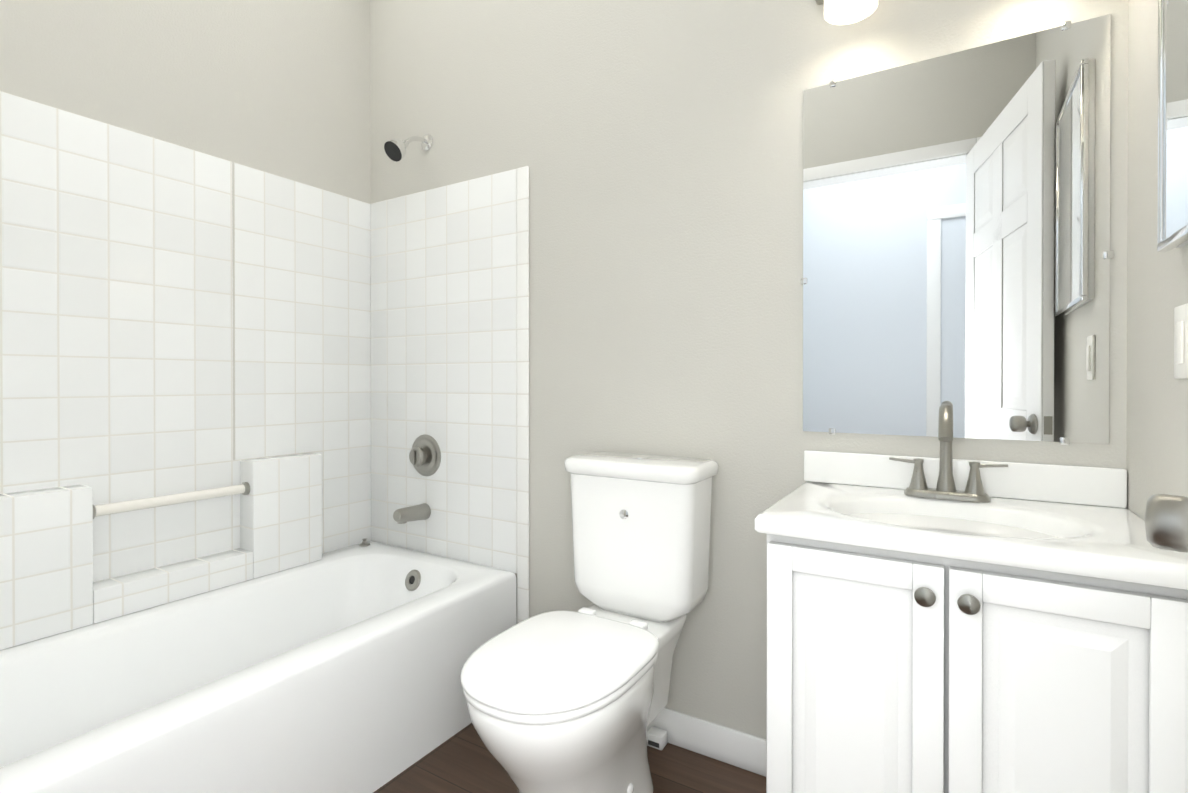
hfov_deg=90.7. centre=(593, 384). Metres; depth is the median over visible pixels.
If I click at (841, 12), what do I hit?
sconce
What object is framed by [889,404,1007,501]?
faucet
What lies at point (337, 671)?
tub
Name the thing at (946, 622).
bathroom vanity
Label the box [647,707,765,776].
baseboard
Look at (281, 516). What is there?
wall
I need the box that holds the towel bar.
[93,482,249,518]
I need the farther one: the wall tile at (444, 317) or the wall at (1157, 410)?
the wall tile at (444, 317)
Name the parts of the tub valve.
lever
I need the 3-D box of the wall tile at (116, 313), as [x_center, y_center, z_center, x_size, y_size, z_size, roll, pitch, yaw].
[-1.296,-0.043,1.713,0.008,1.360,1.530,0,0,31]
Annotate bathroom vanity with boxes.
[755,404,1187,792]
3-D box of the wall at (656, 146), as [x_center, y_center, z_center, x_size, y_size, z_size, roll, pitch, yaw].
[0.112,-0.348,1.818,2.540,2.750,0.120,0,0,31]
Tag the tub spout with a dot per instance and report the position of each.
(422, 511)
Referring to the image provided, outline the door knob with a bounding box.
[1144,494,1187,552]
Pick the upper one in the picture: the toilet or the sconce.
the sconce
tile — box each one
[0,91,370,581]
[232,162,234,459]
[370,169,516,572]
[517,166,528,623]
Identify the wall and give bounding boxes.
[0,0,370,203]
[0,485,92,649]
[93,548,252,623]
[240,453,321,578]
[370,0,1127,738]
[1126,0,1187,520]
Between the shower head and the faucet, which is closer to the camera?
the faucet
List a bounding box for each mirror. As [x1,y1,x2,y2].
[801,14,1113,444]
[1157,0,1187,251]
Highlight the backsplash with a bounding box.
[804,450,1126,507]
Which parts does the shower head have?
arm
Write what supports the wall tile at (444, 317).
attached to the wall at (656, 146)
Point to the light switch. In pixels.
(1181, 342)
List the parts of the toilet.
lid, seat, bowl, tank, tank lid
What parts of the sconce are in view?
plate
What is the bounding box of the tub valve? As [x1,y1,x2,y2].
[409,435,440,475]
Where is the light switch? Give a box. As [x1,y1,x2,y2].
[1174,303,1187,378]
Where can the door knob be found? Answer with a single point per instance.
(1166, 521)
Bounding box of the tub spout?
[393,503,430,523]
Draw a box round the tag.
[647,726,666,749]
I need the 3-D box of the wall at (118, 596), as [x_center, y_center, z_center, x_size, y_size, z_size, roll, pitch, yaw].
[-1.235,0.582,1.729,0.082,0.089,0.411,0,0,31]
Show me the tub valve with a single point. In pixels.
(425, 456)
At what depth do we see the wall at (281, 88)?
1.88 m
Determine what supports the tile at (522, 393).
attached to the wall at (656, 146)
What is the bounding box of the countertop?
[755,481,1187,589]
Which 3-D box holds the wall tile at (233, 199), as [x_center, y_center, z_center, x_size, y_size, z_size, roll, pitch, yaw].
[-1.172,-0.238,1.908,0.002,0.968,0.006,0,0,31]
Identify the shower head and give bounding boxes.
[384,134,432,161]
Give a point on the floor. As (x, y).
(463, 760)
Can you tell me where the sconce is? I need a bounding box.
[815,0,877,24]
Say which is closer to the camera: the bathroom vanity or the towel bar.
the bathroom vanity
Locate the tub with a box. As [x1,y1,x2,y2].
[0,538,516,792]
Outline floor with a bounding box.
[373,723,765,792]
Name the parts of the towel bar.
post, post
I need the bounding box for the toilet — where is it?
[460,451,718,792]
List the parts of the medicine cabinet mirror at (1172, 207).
frame, frame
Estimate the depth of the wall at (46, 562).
1.45 m
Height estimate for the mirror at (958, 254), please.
0.874 m

